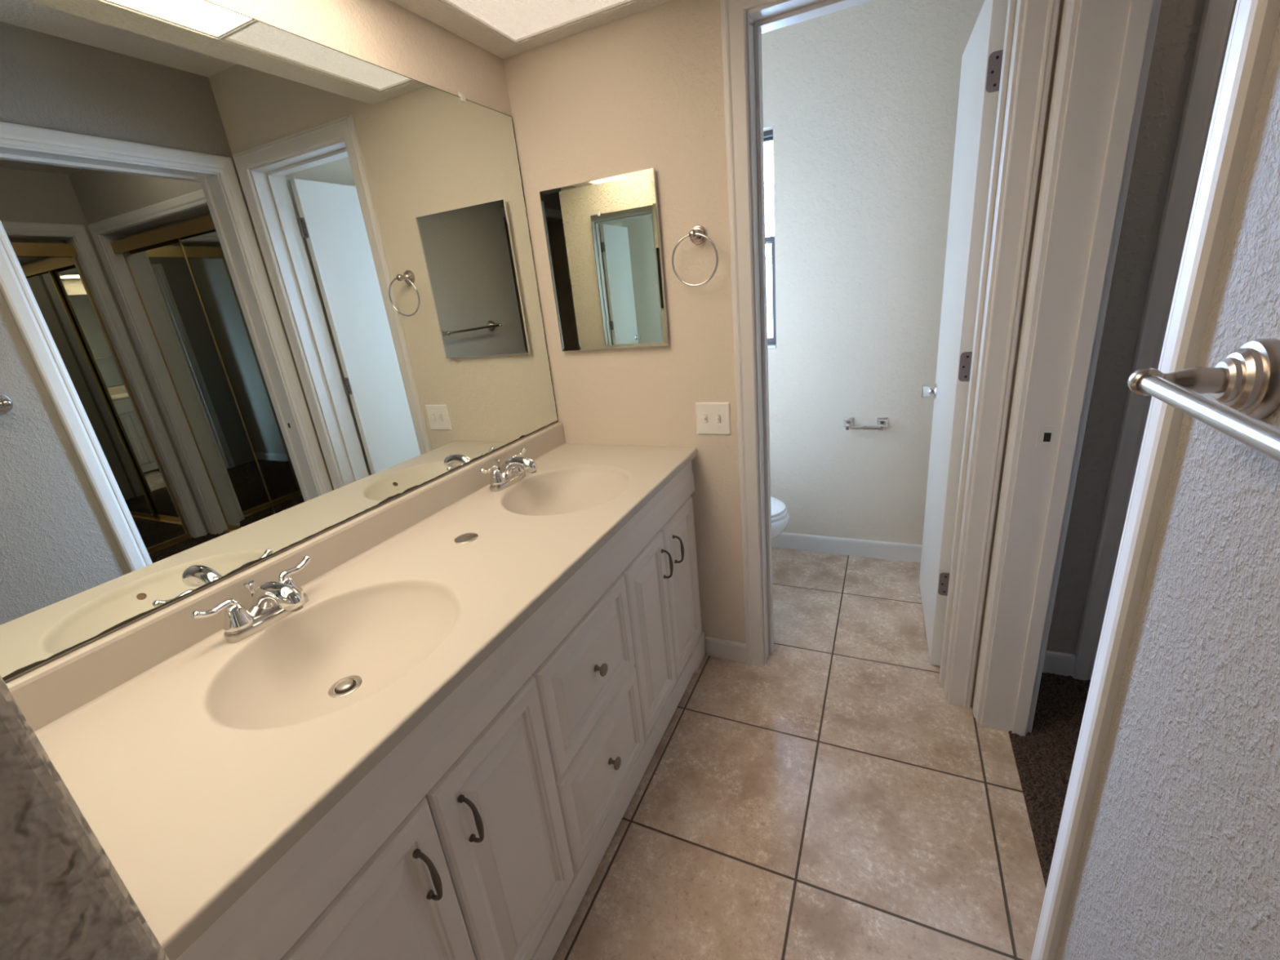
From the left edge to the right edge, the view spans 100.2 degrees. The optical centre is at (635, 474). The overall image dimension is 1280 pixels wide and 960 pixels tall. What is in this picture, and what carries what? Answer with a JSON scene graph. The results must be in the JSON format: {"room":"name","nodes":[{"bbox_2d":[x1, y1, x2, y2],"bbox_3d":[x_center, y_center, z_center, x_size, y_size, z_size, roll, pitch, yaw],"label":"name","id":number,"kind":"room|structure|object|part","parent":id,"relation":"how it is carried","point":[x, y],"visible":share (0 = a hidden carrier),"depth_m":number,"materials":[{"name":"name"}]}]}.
{"room":"bathroom","nodes":[
{"label":"bathroom","id":0,"kind":"room"},
{"bbox_2d":[0,675,168,959],"bbox_3d":[-0.663,0.155,0.379,0.850,2.454,0.115,3,21,25],"label":"wall partition","id":1,"kind":"structure","parent":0,"point":[62,897],"depth_m":0.24,"materials":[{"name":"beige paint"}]},
{"bbox_2d":[4,0,558,683],"bbox_3d":[-0.852,-0.066,1.075,0.100,2.454,4.700,3,21,25],"label":"wall","id":2,"kind":"structure","parent":0,"point":[384,33],"depth_m":1.34,"materials":[{"name":"beige paint"}]},
{"bbox_2d":[0,0,558,680],"bbox_3d":[-0.698,-0.427,1.234,0.009,1.047,1.650,3,21,25],"label":"vanity mirror","id":3,"kind":"object","parent":2,"relation":"attached to","point":[264,287],"visible":1,"depth_m":1.02,"materials":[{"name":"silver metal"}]},
{"bbox_2d":[5,422,565,731],"bbox_3d":[-0.637,0.116,1.412,0.021,0.090,1.669,3,21,25],"label":"backsplash","id":4,"kind":"structure","parent":2,"relation":"attached to","point":[51,691],"depth_m":1.02,"materials":[{"name":"beige stone"}]},
{"bbox_2d":[389,0,672,59],"bbox_3d":[-0.510,-1.173,0.836,0.610,0.284,1.677,3,21,25],"label":"ceiling","id":5,"kind":"structure","parent":0,"point":[437,12],"depth_m":1.52,"materials":[{"name":"beige paint"}]},
{"bbox_2d":[440,0,635,43],"bbox_3d":[-0.291,-1.225,1.323,0.410,0.014,0.524,3,21,25],"label":"ceiling light panel","id":6,"kind":"object","parent":5,"relation":"attached to","point":[516,20],"visible":1,"depth_m":1.48,"materials":[{"name":"white plastic"}]},
{"bbox_2d":[503,0,1064,705],"bbox_3d":[0.432,-0.436,1.751,1.620,2.454,0.150,3,21,25],"label":"wall","id":7,"kind":"structure","parent":0,"point":[643,90],"depth_m":1.72,"materials":[{"name":"beige paint"}]},
{"bbox_2d":[539,167,668,351],"bbox_3d":[-0.086,-0.712,1.843,0.417,0.529,0.115,3,21,25],"label":"medicine cabinet","id":8,"kind":"object","parent":7,"relation":"attached to","point":[602,235],"visible":0.98,"depth_m":1.78,"materials":[{"name":"silver mirror"}]},
{"bbox_2d":[671,225,718,286],"bbox_3d":[0.187,-0.674,1.649,0.153,0.177,0.063,3,21,25],"label":"towel ring","id":9,"kind":"object","parent":7,"relation":"attached to","point":[698,233],"visible":1,"depth_m":1.64,"materials":[{"name":"silver metal"}]},
{"bbox_3d":[0.176,-0.728,1.620,0.027,0.027,0.041,3,21,25],"label":"post","id":10,"kind":"part","parent":9,"relation":"part of","materials":[{"name":"silver metal"}]},
{"bbox_2d":[694,402,731,435],"bbox_3d":[0.261,-0.191,1.831,0.121,0.113,0.020,3,21,25],"label":"light switch","id":11,"kind":"object","parent":7,"relation":"attached to","point":[712,418],"visible":1,"depth_m":1.83,"materials":[{"name":"white plastic"}]},
{"bbox_2d":[705,636,746,662],"bbox_3d":[0.361,0.699,2.139,0.164,0.082,0.013,3,21,25],"label":"baseboard","id":12,"kind":"structure","parent":7,"relation":"attached to","point":[716,647],"depth_m":2.13,"materials":[{"name":"white paint"}]},
{"bbox_2d":[720,0,1061,707],"bbox_3d":[0.707,-0.284,1.677,0.757,2.161,0.188,3,21,25],"label":"trim","id":13,"kind":"structure","parent":7,"relation":"attached to","point":[1031,25],"depth_m":1.52,"materials":[{"name":"white paint"}]},
{"bbox_2d":[919,0,1008,665],"bbox_3d":[1.118,-0.364,1.899,0.140,2.060,0.608,2,21,23],"label":"door","id":14,"kind":"structure","parent":7,"relation":"in","point":[982,55],"depth_m":1.71,"materials":[{"name":"white paint"}]},
{"bbox_3d":[1.185,-0.339,2.166,0.053,0.062,0.062,2,21,23],"label":"knob","id":15,"kind":"part","parent":14,"relation":"part of","materials":[{"name":"silver metal"}]},
{"bbox_2d":[552,546,1090,959],"bbox_3d":[0.929,1.228,0.660,3.800,0.093,4.593,3,21,25],"label":"floor","id":16,"kind":"structure","parent":0,"point":[826,799],"depth_m":1.51,"materials":[{"name":"tile"}]},
{"bbox_2d":[176,461,705,959],"bbox_3d":[-0.329,0.597,1.460,0.580,0.854,1.656,3,21,25],"label":"vanity cabinet","id":17,"kind":"object","parent":16,"relation":"on","point":[482,834],"visible":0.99,"depth_m":1.05,"materials":[{"name":"white paint"}]},
{"bbox_2d":[5,422,697,959],"bbox_3d":[-0.383,0.194,1.319,0.568,0.227,1.669,3,21,25],"label":"countertop","id":18,"kind":"structure","parent":17,"relation":"on","point":[196,760],"depth_m":0.94,"materials":[{"name":"beige stone"}]},
{"bbox_2d":[191,555,311,643],"bbox_3d":[-0.735,0.245,1.062,0.175,0.092,0.175,-11,20,-15],"label":"faucet","id":19,"kind":"object","parent":18,"relation":"on","point":[272,601],"visible":1,"depth_m":1.01,"materials":[{"name":"silver metal"}]},
{"bbox_3d":[-0.774,0.257,0.992,0.022,0.051,0.077,3,21,25],"label":"lever","id":20,"kind":"part","parent":19,"relation":"part of","materials":[{"name":"silver metal"}]},
{"bbox_3d":[-0.761,0.265,1.018,0.049,0.045,0.049,3,21,25],"label":"handle","id":21,"kind":"part","parent":19,"relation":"part of","materials":[{"name":"silver metal"}]},
{"bbox_3d":[-0.767,0.224,1.064,0.020,0.025,0.020,3,21,25],"label":"rod knob","id":22,"kind":"part","parent":19,"relation":"part of","materials":[{"name":"silver metal"}]},
{"bbox_3d":[-0.698,0.242,1.038,0.148,0.079,0.041,3,21,25],"label":"spout","id":23,"kind":"part","parent":19,"relation":"part of","materials":[{"name":"silver metal"}]},
{"bbox_3d":[-0.719,0.231,1.104,0.049,0.045,0.049,3,21,25],"label":"handle","id":24,"kind":"part","parent":19,"relation":"part of","materials":[{"name":"silver metal"}]},
{"bbox_3d":[-0.712,0.207,1.119,0.022,0.051,0.077,3,21,25],"label":"lever","id":25,"kind":"part","parent":19,"relation":"part of","materials":[{"name":"silver metal"}]},
{"bbox_2d":[453,533,478,543],"bbox_3d":[-0.429,0.159,1.354,0.059,0.003,0.059,3,21,25],"label":"cover","id":26,"kind":"object","parent":18,"relation":"on","point":[468,537],"visible":1,"depth_m":1.35,"materials":[{"name":"silver metal"}]},
{"bbox_2d":[479,448,537,492],"bbox_3d":[-0.413,-0.018,1.724,0.175,0.092,0.175,-11,20,-15],"label":"faucet","id":27,"kind":"object","parent":18,"relation":"on","point":[513,470],"visible":1,"depth_m":1.68,"materials":[{"name":"silver metal"}]},
{"bbox_3d":[-0.452,-0.006,1.655,0.022,0.051,0.077,3,21,25],"label":"lever","id":28,"kind":"part","parent":27,"relation":"part of","materials":[{"name":"silver metal"}]},
{"bbox_3d":[-0.439,0.002,1.680,0.049,0.045,0.049,3,21,25],"label":"handle","id":29,"kind":"part","parent":27,"relation":"part of","materials":[{"name":"silver metal"}]},
{"bbox_3d":[-0.445,-0.039,1.727,0.020,0.025,0.020,3,21,25],"label":"rod knob","id":30,"kind":"part","parent":27,"relation":"part of","materials":[{"name":"silver metal"}]},
{"bbox_3d":[-0.390,-0.056,1.782,0.022,0.051,0.077,3,21,25],"label":"lever","id":31,"kind":"part","parent":27,"relation":"part of","materials":[{"name":"silver metal"}]},
{"bbox_3d":[-0.397,-0.032,1.766,0.049,0.045,0.049,3,21,25],"label":"handle","id":32,"kind":"part","parent":27,"relation":"part of","materials":[{"name":"silver metal"}]},
{"bbox_3d":[-0.376,-0.021,1.700,0.148,0.079,0.041,3,21,25],"label":"spout","id":33,"kind":"part","parent":27,"relation":"part of","materials":[{"name":"silver metal"}]},
{"bbox_3d":[-0.368,0.842,0.821,0.020,0.591,0.302,3,21,25],"label":"door","id":34,"kind":"part","parent":17,"relation":"part of","materials":[{"name":"white paint"}]},
{"bbox_3d":[-0.321,0.630,0.836,0.037,0.106,0.012,3,21,25],"label":"handle","id":35,"kind":"part","parent":17,"relation":"part of","materials":[{"name":"grey metal"}]},
{"bbox_3d":[-0.280,0.596,0.921,0.037,0.106,0.012,3,21,25],"label":"handle","id":36,"kind":"part","parent":17,"relation":"part of","materials":[{"name":"grey metal"}]},
{"bbox_3d":[-0.244,0.740,1.077,0.020,0.591,0.294,3,21,25],"label":"door","id":37,"kind":"part","parent":17,"relation":"part of","materials":[{"name":"white paint"}]},
{"bbox_3d":[-0.110,0.481,1.336,0.020,0.299,0.422,3,21,25],"label":"drawer","id":38,"kind":"part","parent":17,"relation":"part of","materials":[{"name":"white paint"}]},
{"bbox_3d":[-0.079,0.766,1.434,0.020,0.290,0.422,3,21,25],"label":"drawer","id":39,"kind":"part","parent":17,"relation":"part of","materials":[{"name":"white paint"}]},
{"bbox_3d":[-0.087,0.482,1.327,0.032,0.032,0.032,3,21,25],"label":"knob","id":40,"kind":"part","parent":17,"relation":"part of","materials":[{"name":"grey metal"}]},
{"bbox_3d":[-0.057,0.766,1.425,0.032,0.032,0.032,3,21,25],"label":"knob","id":41,"kind":"part","parent":17,"relation":"part of","materials":[{"name":"grey metal"}]},
{"bbox_3d":[-0.070,0.961,1.478,0.022,0.104,1.656,3,21,25],"label":"rail","id":42,"kind":"part","parent":17,"relation":"part of","materials":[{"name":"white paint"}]},
{"bbox_3d":[0.050,0.500,1.683,0.020,0.591,0.276,3,21,25],"label":"door","id":43,"kind":"part","parent":17,"relation":"part of","materials":[{"name":"white paint"}]},
{"bbox_3d":[0.101,0.286,1.703,0.037,0.106,0.012,3,21,25],"label":"handle","id":44,"kind":"part","parent":17,"relation":"part of","materials":[{"name":"grey metal"}]},
{"bbox_3d":[0.144,0.251,1.791,0.037,0.106,0.012,3,21,25],"label":"handle","id":45,"kind":"part","parent":17,"relation":"part of","materials":[{"name":"grey metal"}]},
{"bbox_3d":[0.169,0.403,1.926,0.020,0.591,0.290,3,21,25],"label":"door","id":46,"kind":"part","parent":17,"relation":"part of","materials":[{"name":"white paint"}]},
{"bbox_2d":[770,496,789,540],"bbox_3d":[0.342,0.194,2.599,0.784,0.737,0.474,3,21,25],"label":"toilet","id":47,"kind":"object","parent":16,"relation":"on","point":[780,514],"visible":0.12,"depth_m":2.40,"materials":[{"name":"white ceramic"}]},
{"bbox_3d":[0.443,0.140,2.529,0.514,0.024,0.370,3,21,25],"label":"lid","id":48,"kind":"part","parent":47,"relation":"part of","materials":[{"name":"white ceramic"}]},
{"bbox_3d":[0.454,0.161,2.532,0.509,0.018,0.366,3,21,25],"label":"seat","id":49,"kind":"part","parent":47,"relation":"part of","materials":[{"name":"white ceramic"}]},
{"bbox_3d":[0.459,0.357,2.608,0.564,0.400,0.364,3,21,25],"label":"bowl","id":50,"kind":"part","parent":47,"relation":"part of","materials":[{"name":"white ceramic"}]},
{"bbox_2d":[761,0,984,545],"bbox_3d":[0.839,-0.768,2.588,1.620,2.454,0.140,3,21,25],"label":"wall","id":51,"kind":"structure","parent":0,"point":[860,102],"depth_m":2.35,"materials":[{"name":"beige paint"}]},
{"bbox_2d":[763,129,776,349],"bbox_3d":[0.409,-1.101,2.643,0.563,0.950,0.127,3,21,25],"label":"window","id":52,"kind":"structure","parent":51,"relation":"in","point":[767,135],"depth_m":2.58,"materials":[{"name":"brown metal"}]},
{"bbox_3d":[0.404,-1.333,2.606,0.538,0.442,0.022,3,21,25],"label":"sash","id":53,"kind":"part","parent":52,"relation":"part of","materials":[{"name":"white glass"}]},
{"bbox_3d":[0.438,-0.913,2.726,0.538,0.492,0.022,3,21,25],"label":"sash","id":54,"kind":"part","parent":52,"relation":"part of","materials":[{"name":"white glass"}]},
{"bbox_3d":[0.444,-0.649,2.769,0.563,0.012,0.067,3,21,25],"label":"sill","id":55,"kind":"part","parent":52,"relation":"part of","materials":[{"name":"white ceramic"}]},
{"bbox_2d":[771,532,922,562],"bbox_3d":[0.871,0.365,2.931,1.500,0.092,0.013,3,21,25],"label":"baseboard","id":56,"kind":"structure","parent":51,"relation":"attached to","point":[845,546],"depth_m":2.81,"materials":[{"name":"white paint"}]},
{"bbox_2d":[843,417,888,430],"bbox_3d":[1.091,-0.243,2.549,0.198,0.048,0.070,3,21,25],"label":"toilet paper holder","id":57,"kind":"object","parent":51,"relation":"attached to","point":[848,422],"visible":1,"depth_m":2.54,"materials":[{"name":"silver metal"}]},
{"bbox_3d":[1.020,-0.235,2.577,0.016,0.026,0.054,3,21,25],"label":"arm","id":58,"kind":"part","parent":57,"relation":"part of","materials":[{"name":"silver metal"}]},
{"bbox_3d":[1.156,-0.228,2.514,0.016,0.026,0.054,3,21,25],"label":"arm","id":59,"kind":"part","parent":57,"relation":"part of","materials":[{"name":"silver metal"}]},
{"bbox_2d":[1046,0,1204,654],"bbox_3d":[2.178,-0.435,1.209,2.000,2.454,0.170,3,21,25],"label":"wall","id":60,"kind":"structure","parent":0,"point":[1179,22],"depth_m":1.48,"materials":[{"name":"beige paint"}]},
{"bbox_2d":[1042,649,1075,675],"bbox_3d":[1.436,0.662,1.897,0.183,0.092,0.013,3,21,25],"label":"baseboard","id":61,"kind":"structure","parent":60,"relation":"attached to","point":[1055,662],"depth_m":1.87,"materials":[{"name":"white paint"}]},
{"bbox_2d":[1071,0,1236,679],"bbox_3d":[2.195,-0.288,1.220,1.671,2.166,0.138,3,21,25],"label":"trim","id":62,"kind":"structure","parent":60,"relation":"attached to","point":[1217,17],"depth_m":1.44,"materials":[{"name":"white paint"},{"name":"dark metal"}]},
{"bbox_2d":[1054,11,1279,959],"bbox_3d":[0.379,0.198,-0.068,0.123,2.454,3.400,3,21,25],"label":"wall","id":63,"kind":"structure","parent":0,"point":[1179,859],"depth_m":0.57,"materials":[{"name":"beige paint"}]},
{"bbox_2d":[972,0,1279,959],"bbox_3d":[0.906,-0.078,1.034,0.159,2.151,0.882,3,21,25],"label":"trim","id":64,"kind":"structure","parent":63,"relation":"attached to","point":[1105,47],"depth_m":1.17,"materials":[{"name":"white paint"}]},
{"bbox_3d":[1.062,-0.098,1.383,0.040,0.060,0.002,3,21,25],"label":"strike plate","id":65,"kind":"part","parent":64,"relation":"part of","materials":[{"name":"white paint"}]},
{"bbox_3d":[0.970,-0.075,1.005,0.018,2.151,0.882,3,21,25],"label":"casing","id":66,"kind":"part","parent":64,"relation":"part of","materials":[{"name":"white paint"}]},
{"bbox_2d":[1127,337,1279,462],"bbox_3d":[0.439,-0.003,0.301,0.099,0.076,0.606,3,21,25],"label":"towel bar","id":67,"kind":"object","parent":63,"relation":"attached to","point":[1246,384],"visible":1,"depth_m":0.49,"materials":[{"name":"silver metal"}]},
{"bbox_3d":[0.546,-0.093,0.527,0.051,0.027,0.027,3,21,25],"label":"post","id":68,"kind":"part","parent":67,"relation":"part of","materials":[{"name":"silver metal"}]}
]}

